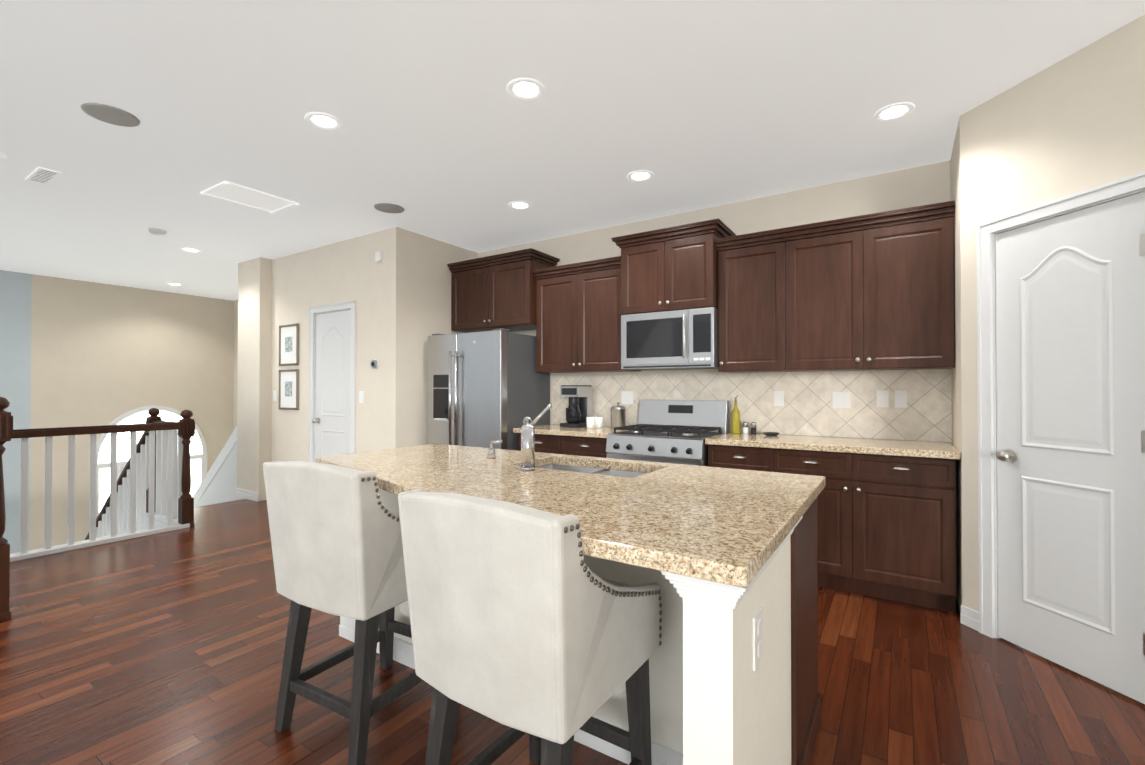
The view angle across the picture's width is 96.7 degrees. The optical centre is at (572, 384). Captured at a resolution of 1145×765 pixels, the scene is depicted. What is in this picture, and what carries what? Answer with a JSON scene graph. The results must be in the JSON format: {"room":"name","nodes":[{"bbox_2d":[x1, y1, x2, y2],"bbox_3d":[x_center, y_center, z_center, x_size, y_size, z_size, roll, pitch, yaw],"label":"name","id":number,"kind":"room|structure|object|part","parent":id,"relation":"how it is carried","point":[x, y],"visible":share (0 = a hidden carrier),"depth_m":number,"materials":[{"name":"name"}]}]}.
{"room":"kitchen","nodes":[
{"label":"kitchen","id":0,"kind":"room"},
{"bbox_2d":[0,270,233,553],"bbox_3d":[-7.709,0.683,5.527,0.120,4.240,7.490,0,-1,33],"label":"wall","id":1,"kind":"structure","parent":0,"point":[104,354],"depth_m":7.01,"materials":[{"name":"paint"}]},
{"bbox_2d":[237,257,260,500],"bbox_3d":[-3.726,-0.065,5.847,0.510,2.740,0.002,0,-1,33],"label":"wall","id":2,"kind":"structure","parent":0,"point":[249,272],"depth_m":5.83,"materials":[{"name":"paint"}]},
{"bbox_2d":[261,263,268,494],"bbox_3d":[-3.327,-0.060,6.464,0.510,2.740,0.930,0,-1,33],"label":"wall","id":3,"kind":"structure","parent":0,"point":[264,270],"depth_m":5.76,"materials":[{"name":"paint"}]},
{"bbox_2d":[269,227,408,461],"bbox_3d":[-2.493,-0.069,5.277,2.180,2.740,0.120,0,-1,33],"label":"wall","id":4,"kind":"structure","parent":0,"point":[400,294],"depth_m":4.92,"materials":[{"name":"paint"}]},
{"bbox_2d":[273,391,276,400],"bbox_3d":[-3.376,0.125,5.769,0.070,0.115,0.006,0,-1,33],"label":"switch plate","id":5,"kind":"object","parent":4,"relation":"attached to","point":[274,392],"depth_m":5.76,"materials":[{"name":"white plastic"}]},
{"bbox_2d":[278,369,298,409],"bbox_3d":[-3.120,0.053,5.595,0.381,0.441,0.022,0,-1,33],"label":"picture frame","id":6,"kind":"object","parent":4,"relation":"attached to","point":[288,389],"visible":0.98,"depth_m":5.58,"materials":[{"name":"white paper"}]},
{"bbox_2d":[279,323,298,365],"bbox_3d":[-3.120,-0.436,5.599,0.381,0.451,0.022,0,-1,33],"label":"picture frame","id":7,"kind":"object","parent":4,"relation":"attached to","point":[289,345],"visible":0.98,"depth_m":5.59,"materials":[{"name":"white paper"}]},
{"bbox_2d":[312,310,350,462],"bbox_3d":[-2.442,0.274,5.154,0.647,2.028,0.105,0,-1,33],"label":"closet door","id":8,"kind":"structure","parent":4,"relation":"in","point":[331,420],"depth_m":5.17,"materials":[{"name":"white wood"}]},
{"bbox_2d":[308,301,355,462],"bbox_3d":[-2.412,0.243,5.207,0.790,2.115,0.143,0,-1,33],"label":"door frame","id":9,"kind":"structure","parent":4,"relation":"attached to","point":[337,307],"depth_m":5.20,"materials":[{"name":"white wood"}]},
{"bbox_2d":[359,391,363,402],"bbox_3d":[-2.032,0.118,4.901,0.070,0.115,0.006,0,-1,33],"label":"switch plate","id":10,"kind":"object","parent":4,"relation":"attached to","point":[361,393],"depth_m":4.90,"materials":[{"name":"white plastic"}]},
{"bbox_2d":[370,359,378,369],"bbox_3d":[-1.863,-0.193,4.780,0.100,0.100,0.030,0,-1,33],"label":"thermostat","id":11,"kind":"object","parent":4,"relation":"attached to","point":[374,364],"visible":0.96,"depth_m":4.76,"materials":[{"name":"plastic"}]},
{"bbox_2d":[375,251,382,261],"bbox_3d":[-1.806,-1.196,4.751,0.075,0.085,0.030,0,-1,33],"label":"sensor","id":12,"kind":"object","parent":4,"relation":"attached to","point":[379,256],"depth_m":4.74,"materials":[{"name":"white plastic"}]},
{"bbox_2d":[235,488,978,631],"bbox_3d":[-1.935,1.227,1.843,7.854,0.097,5.883,0,-1,33],"label":"baseboard","id":13,"kind":"structure","parent":4,"relation":"attached to","point":[969,617],"depth_m":2.72,"materials":[{"name":"white wood"}]},
{"bbox_2d":[409,231,477,445],"bbox_3d":[-1.345,-0.070,5.184,0.150,2.740,0.930,0,-1,33],"label":"wall","id":14,"kind":"structure","parent":0,"point":[429,272],"depth_m":4.92,"materials":[{"name":"paint"}]},
{"bbox_2d":[0,499,1144,764],"bbox_3d":[-3.167,1.419,2.587,10.694,0.280,7.490,0,-1,33],"label":"floor","id":15,"kind":"structure","parent":0,"point":[168,647],"depth_m":2.17,"materials":[{"name":"brown wood"}]},
{"bbox_2d":[0,397,244,619],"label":"stair railing","id":16,"kind":"object","parent":15,"relation":"on","point":[147,485],"depth_m":4.62,"materials":[{"name":"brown wood"}]},
{"bbox_3d":[-4.166,-0.851,1.275,0.123,4.244,3.772,0,-1,33],"label":"rail","id":17,"kind":"part","parent":16,"relation":"part of","materials":[{"name":"brown wood"}]},
{"bbox_3d":[-5.064,1.535,6.868,2.860,2.558,0.025,0,-1,33],"label":"skirt trim","id":18,"kind":"part","parent":16,"relation":"part of","materials":[{"name":"paint"}]},
{"bbox_2d":[143,516,165,528],"bbox_3d":[-3.897,1.438,4.819,0.810,0.279,0.012,0,-1,33],"label":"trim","id":19,"kind":"structure","parent":15,"relation":"attached to","point":[157,523],"depth_m":4.98,"materials":[{"name":"white wood"}]},
{"bbox_2d":[263,461,422,764],"bbox_3d":[-0.791,0.775,1.983,0.538,1.000,0.574,0,-1,29],"label":"bar chair","id":20,"kind":"object","parent":15,"relation":"on","point":[336,540],"visible":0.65,"depth_m":1.74,"materials":[{"name":"fabric"}]},
{"bbox_3d":[-0.791,0.530,1.985,0.528,0.510,0.574,0,-1,29],"label":"seat","id":21,"kind":"part","parent":20,"relation":"part of","materials":[{"name":"fabric"}]},
{"bbox_2d":[428,328,549,449],"bbox_3d":[-0.815,0.406,4.880,0.915,1.783,0.798,0,-1,33],"label":"refrigerator","id":22,"kind":"object","parent":15,"relation":"on","point":[485,388],"visible":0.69,"depth_m":4.57,"materials":[{"name":"silver metal"}]},
{"bbox_3d":[-1.109,0.103,4.636,0.540,0.985,0.065,0,-1,33],"label":"handle","id":23,"kind":"part","parent":22,"relation":"part of","materials":[{"name":"metal"}]},
{"bbox_3d":[-0.958,0.357,4.659,0.915,1.688,0.145,0,-1,33],"label":"door","id":24,"kind":"part","parent":22,"relation":"part of","materials":[{"name":"metal"}]},
{"bbox_2d":[398,489,661,764],"bbox_3d":[-0.097,0.770,1.406,0.538,1.000,0.574,0,-1,34],"label":"bar chair","id":25,"kind":"object","parent":15,"relation":"on","point":[524,620],"visible":1,"depth_m":1.17,"materials":[{"name":"fabric"}]},
{"bbox_2d":[513,432,607,457],"bbox_3d":[0.061,0.857,4.471,0.938,0.876,0.582,0,-1,33],"label":"base cabinet","id":26,"kind":"object","parent":15,"relation":"on","point":[589,446],"depth_m":4.18,"materials":[{"name":"brown wood"}]},
{"bbox_2d":[513,424,626,439],"bbox_3d":[0.047,0.399,4.460,0.950,0.040,0.623,0,-1,33],"label":"countertop","id":27,"kind":"structure","parent":26,"relation":"on","point":[551,429],"depth_m":4.23,"materials":[{"name":"beige stone"}]},
{"bbox_2d":[560,385,592,427],"bbox_3d":[0.024,0.192,4.601,0.204,0.375,0.283,0,-1,33],"label":"coffee maker","id":28,"kind":"object","parent":27,"relation":"on","point":[579,409],"visible":1,"depth_m":4.54,"materials":[{"name":"black plastic"}]},
{"bbox_2d":[586,417,596,427],"bbox_3d":[0.173,0.331,4.461,0.083,0.095,0.118,0,-1,-37],"label":"mug","id":29,"kind":"object","parent":27,"relation":"on","point":[591,422],"visible":0.94,"depth_m":4.44,"materials":[{"name":"white ceramic"}]},
{"bbox_2d":[595,417,602,427],"bbox_3d":[0.219,0.332,4.508,0.083,0.095,0.118,0,-1,-42],"label":"mug","id":30,"kind":"object","parent":27,"relation":"on","point":[599,420],"visible":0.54,"depth_m":4.46,"materials":[{"name":"white ceramic"}]},
{"bbox_2d":[611,402,625,428],"bbox_3d":[0.401,0.265,4.428,0.128,0.227,0.128,0,-1,33],"label":"canister","id":31,"kind":"object","parent":27,"relation":"on","point":[618,415],"visible":0.81,"depth_m":4.38,"materials":[{"name":"metal"}]},
{"bbox_2d":[339,460,821,764],"bbox_3d":[-0.259,0.837,2.061,2.158,0.881,1.156,0,-1,33],"label":"kitchen island","id":32,"kind":"object","parent":15,"relation":"on","point":[733,676],"depth_m":1.44,"materials":[{"name":"wood"}]},
{"bbox_2d":[316,444,825,595],"bbox_3d":[-0.265,0.386,2.060,2.190,0.062,1.200,0,-1,33],"label":"island countertop","id":33,"kind":"structure","parent":32,"relation":"on","point":[714,527],"depth_m":1.59,"materials":[{"name":"beige stone"}]},
{"bbox_2d":[484,440,502,459],"bbox_3d":[-0.380,0.312,2.471,0.074,0.093,0.049,0,-1,33],"label":"soap dispenser","id":34,"kind":"object","parent":33,"relation":"on","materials":[{"name":"silver metal"}]},
{"bbox_2d":[516,404,551,471],"bbox_3d":[-0.173,0.218,2.189,0.196,0.276,0.169,0,-1,33],"label":"faucet","id":35,"kind":"object","parent":33,"relation":"on","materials":[{"name":"silver metal"}]},
{"bbox_2d":[536,464,646,477],"bbox_3d":[0.060,0.487,2.256,0.662,0.179,0.405,0,-1,33],"label":"sink","id":36,"kind":"object","parent":33,"relation":"in","point":[584,468],"depth_m":2.42,"materials":[{"name":"metal"}]},
{"bbox_2d":[606,400,728,465],"bbox_3d":[0.736,0.708,3.944,0.750,1.165,0.722,0,-1,33],"label":"range","id":37,"kind":"object","parent":15,"relation":"on","point":[672,431],"visible":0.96,"depth_m":3.87,"materials":[{"name":"metal"}]},
{"bbox_2d":[708,444,772,471],"bbox_3d":[1.283,0.851,3.683,0.436,0.876,0.584,0,-1,33],"label":"base cabinet","id":38,"kind":"object","parent":15,"relation":"on","point":[719,455],"depth_m":3.43,"materials":[{"name":"brown wood"}]},
{"bbox_2d":[773,448,956,612],"bbox_3d":[1.869,0.848,3.304,0.959,0.876,0.584,0,-1,33],"label":"base cabinet","id":39,"kind":"object","parent":15,"relation":"on","point":[886,519],"depth_m":2.99,"materials":[{"name":"brown wood"}]},
{"bbox_2d":[705,432,960,459],"bbox_3d":[1.681,0.391,3.405,1.413,0.040,0.623,0,-1,33],"label":"countertop","id":40,"kind":"structure","parent":39,"relation":"on","point":[932,450],"depth_m":3.20,"materials":[{"name":"beige stone"}]},
{"bbox_2d":[731,395,739,433],"bbox_3d":[1.258,0.226,3.922,0.066,0.297,0.064,0,-1,33],"label":"oil bottle","id":41,"kind":"object","parent":40,"relation":"on","point":[735,421],"visible":1,"depth_m":3.90,"materials":[{"name":"glass"}]},
{"bbox_2d":[743,422,747,433],"bbox_3d":[1.323,0.328,3.892,0.043,0.092,0.043,0,-1,33],"label":"shaker","id":42,"kind":"object","parent":40,"relation":"on","point":[745,427],"visible":1,"depth_m":3.87,"materials":[{"name":"glass"}]},
{"bbox_2d":[751,422,755,433],"bbox_3d":[1.373,0.328,3.859,0.043,0.092,0.043,0,-1,33],"label":"shaker","id":43,"kind":"object","parent":40,"relation":"on","point":[753,427],"visible":1,"depth_m":3.84,"materials":[{"name":"black glass"}]},
{"bbox_2d":[763,432,778,435],"bbox_3d":[1.465,0.363,3.752,0.116,0.020,0.116,0,-1,33],"label":"dish","id":44,"kind":"object","parent":40,"relation":"on","point":[771,433],"visible":1,"depth_m":3.72,"materials":[{"name":"black ceramic"}]},
{"bbox_2d":[0,0,1144,300],"bbox_3d":[-3.218,-1.510,2.643,10.814,0.100,7.490,0,-1,33],"label":"ceiling","id":45,"kind":"structure","parent":0,"point":[442,134],"depth_m":2.70,"materials":[{"name":"paint"}]},
{"bbox_2d":[0,152,6,158],"bbox_3d":[-3.675,-1.452,3.182,0.189,0.006,0.189,0,-1,27],"label":"recessed light","id":46,"kind":"object","parent":45,"relation":"in","point":[2,156],"depth_m":3.23,"materials":[{"name":"white plastic"}]},
{"bbox_2d":[25,167,61,184],"bbox_3d":[-3.674,-1.448,3.533,0.360,0.009,0.110,0,-1,33],"label":"ceiling vent","id":47,"kind":"object","parent":45,"relation":"in","point":[41,175],"depth_m":3.51,"materials":[{"name":"white metal"}]},
{"bbox_2d":[80,103,139,126],"bbox_3d":[-2.495,-1.456,2.753,0.238,0.006,0.238,0,0,-12],"label":"ceiling speaker","id":48,"kind":"object","parent":45,"relation":"attached to","point":[109,114],"depth_m":2.74},
{"bbox_2d":[148,228,166,234],"bbox_3d":[-3.867,-1.424,4.746,0.136,0.038,0.136,0,-1,33],"label":"smoke detector","id":49,"kind":"object","parent":45,"relation":"attached to","point":[156,231],"visible":1,"depth_m":4.71,"materials":[{"name":"white plastic"}]},
{"bbox_2d":[166,283,182,285],"bbox_3d":[-5.622,-1.420,7.189,0.189,0.006,0.189,0,0,-6],"label":"recessed light","id":50,"kind":"object","parent":45,"relation":"in","point":[176,284],"depth_m":7.20,"materials":[{"name":"white plastic"}]},
{"bbox_2d":[180,247,201,252],"bbox_3d":[-4.063,-1.434,5.420,0.189,0.006,0.189,0,-1,27],"label":"recessed light","id":51,"kind":"object","parent":45,"relation":"in","point":[187,249],"depth_m":5.41,"materials":[{"name":"white plastic"}]},
{"bbox_2d":[200,180,298,213],"bbox_3d":[-2.490,-1.444,3.947,0.401,0.011,0.532,0,-1,33],"label":"ceiling vent","id":52,"kind":"object","parent":45,"relation":"in","point":[225,190],"depth_m":3.92,"materials":[{"name":"white metal"}]},
{"bbox_2d":[304,112,342,130],"bbox_3d":[-1.376,-1.455,2.816,0.189,0.006,0.189,0,0,-6],"label":"recessed light","id":53,"kind":"object","parent":45,"relation":"in","point":[320,120],"depth_m":2.81,"materials":[{"name":"white plastic"}]},
{"bbox_2d":[374,203,404,213],"bbox_3d":[-1.501,-1.445,4.170,0.238,0.006,0.238,0,0,-12],"label":"ceiling speaker","id":54,"kind":"object","parent":45,"relation":"attached to","point":[383,207],"depth_m":4.16},
{"bbox_2d":[508,201,531,209],"bbox_3d":[-0.424,-1.445,4.105,0.189,0.006,0.189,0,0,24],"label":"recessed light","id":55,"kind":"object","parent":45,"relation":"in","point":[518,205],"depth_m":4.11,"materials":[{"name":"white plastic"}]},
{"bbox_2d":[507,78,544,100],"bbox_3d":[-0.230,-1.457,2.516,0.189,0.006,0.189,0,0,24],"label":"recessed light","id":56,"kind":"object","parent":45,"relation":"in","point":[526,89],"depth_m":2.51,"materials":[{"name":"white plastic"}]},
{"bbox_2d":[627,170,653,181],"bbox_3d":[0.472,-1.449,3.539,0.189,0.006,0.189,0,-1,27],"label":"recessed light","id":57,"kind":"object","parent":45,"relation":"in","point":[639,175],"depth_m":3.53,"materials":[{"name":"white plastic"}]},
{"bbox_2d":[873,102,914,121],"bbox_3d":[1.718,-1.456,2.722,0.189,0.006,0.189,0,0,-6],"label":"recessed light","id":58,"kind":"object","parent":45,"relation":"in","point":[895,111],"depth_m":2.72,"materials":[{"name":"white plastic"}]},
{"bbox_2d":[233,160,951,442],"bbox_3d":[-1.539,0.686,5.928,9.810,4.240,0.120,0,-1,33],"label":"wall","id":59,"kind":"structure","parent":0,"point":[911,187],"depth_m":3.88,"materials":[{"name":"paint"}]},
{"bbox_2d":[447,248,559,332],"bbox_3d":[-0.697,-0.889,5.050,1.072,0.670,0.456,0,-1,33],"label":"upper cabinet","id":60,"kind":"object","parent":59,"relation":"attached to","point":[488,293],"depth_m":4.88,"materials":[{"name":"brown wood"}]},
{"bbox_2d":[531,256,640,372],"bbox_3d":[0.118,-0.585,4.570,0.914,0.936,0.378,0,-1,33],"label":"upper cabinet","id":61,"kind":"object","parent":59,"relation":"attached to","point":[577,325],"depth_m":4.45,"materials":[{"name":"brown wood"}]},
{"bbox_2d":[619,228,722,315],"bbox_3d":[0.820,-0.853,4.103,0.764,0.565,0.400,0,-1,33],"label":"upper cabinet","id":62,"kind":"object","parent":59,"relation":"attached to","point":[676,271],"depth_m":3.92,"materials":[{"name":"brown wood"}]},
{"bbox_2d":[621,307,717,369],"bbox_3d":[0.807,-0.348,4.079,0.760,0.438,0.446,0,-1,33],"label":"microwave","id":63,"kind":"object","parent":62,"relation":"attached to","point":[686,339],"visible":0.98,"depth_m":3.91,"materials":[{"name":"metal"}]},
{"bbox_2d":[553,369,951,441],"bbox_3d":[1.130,0.141,4.131,3.129,0.470,0.008,0,-1,33],"label":"backsplash","id":64,"kind":"structure","parent":59,"relation":"attached to","point":[807,409],"depth_m":3.74,"materials":[{"name":"tile"}]},
{"bbox_2d":[621,391,632,403],"bbox_3d":[0.488,0.115,4.537,0.115,0.115,0.006,0,-1,33],"label":"outlet","id":65,"kind":"object","parent":64,"relation":"attached to","point":[626,396],"depth_m":4.54,"materials":[{"name":"white plastic"}]},
{"bbox_2d":[774,391,783,405],"bbox_3d":[1.559,0.104,3.845,0.070,0.115,0.006,0,-1,33],"label":"outlet","id":66,"kind":"object","parent":64,"relation":"attached to","point":[778,395],"depth_m":3.84,"materials":[{"name":"white plastic"}]},
{"bbox_2d":[832,392,850,407],"bbox_3d":[1.911,0.108,3.617,0.115,0.115,0.006,0,-1,33],"label":"outlet","id":67,"kind":"object","parent":64,"relation":"attached to","point":[841,399],"depth_m":3.62,"materials":[{"name":"white plastic"}]},
{"bbox_2d":[877,390,888,406],"bbox_3d":[2.121,0.097,3.481,0.070,0.115,0.006,0,-1,33],"label":"outlet","id":68,"kind":"object","parent":64,"relation":"attached to","point":[882,396],"depth_m":3.48,"materials":[{"name":"white plastic"}]},
{"bbox_2d":[895,391,906,407],"bbox_3d":[2.210,0.096,3.424,0.070,0.115,0.006,0,-1,33],"label":"outlet","id":69,"kind":"object","parent":64,"relation":"attached to","point":[900,396],"depth_m":3.42,"materials":[{"name":"white plastic"}]},
{"bbox_2d":[715,200,954,372],"bbox_3d":[1.724,-0.588,3.532,1.472,0.976,0.378,0,-1,33],"label":"upper cabinet","id":70,"kind":"object","parent":59,"relation":"attached to","point":[874,291],"depth_m":3.35,"materials":[{"name":"brown wood"}]},
{"bbox_2d":[950,14,1144,612],"bbox_3d":[2.350,-0.090,2.638,0.540,2.740,1.194,0,-1,33],"label":"wall","id":71,"kind":"structure","parent":0,"point":[1073,123],"depth_m":2.45,"materials":[{"name":"paint"}]},
{"bbox_2d":[977,171,1144,638],"bbox_3d":[2.247,0.221,2.293,0.143,2.112,0.734,0,0,-12],"label":"door frame","id":72,"kind":"structure","parent":71,"relation":"attached to","point":[1127,186],"depth_m":2.58,"materials":[{"name":"white wood"}]},
{"bbox_2d":[995,192,1144,703],"bbox_3d":[2.216,0.251,2.285,0.451,2.028,0.452,0,-1,33],"label":"pantry door","id":73,"kind":"structure","parent":71,"relation":"in","point":[1070,350],"depth_m":2.24,"materials":[{"name":"white wood"}]}
]}

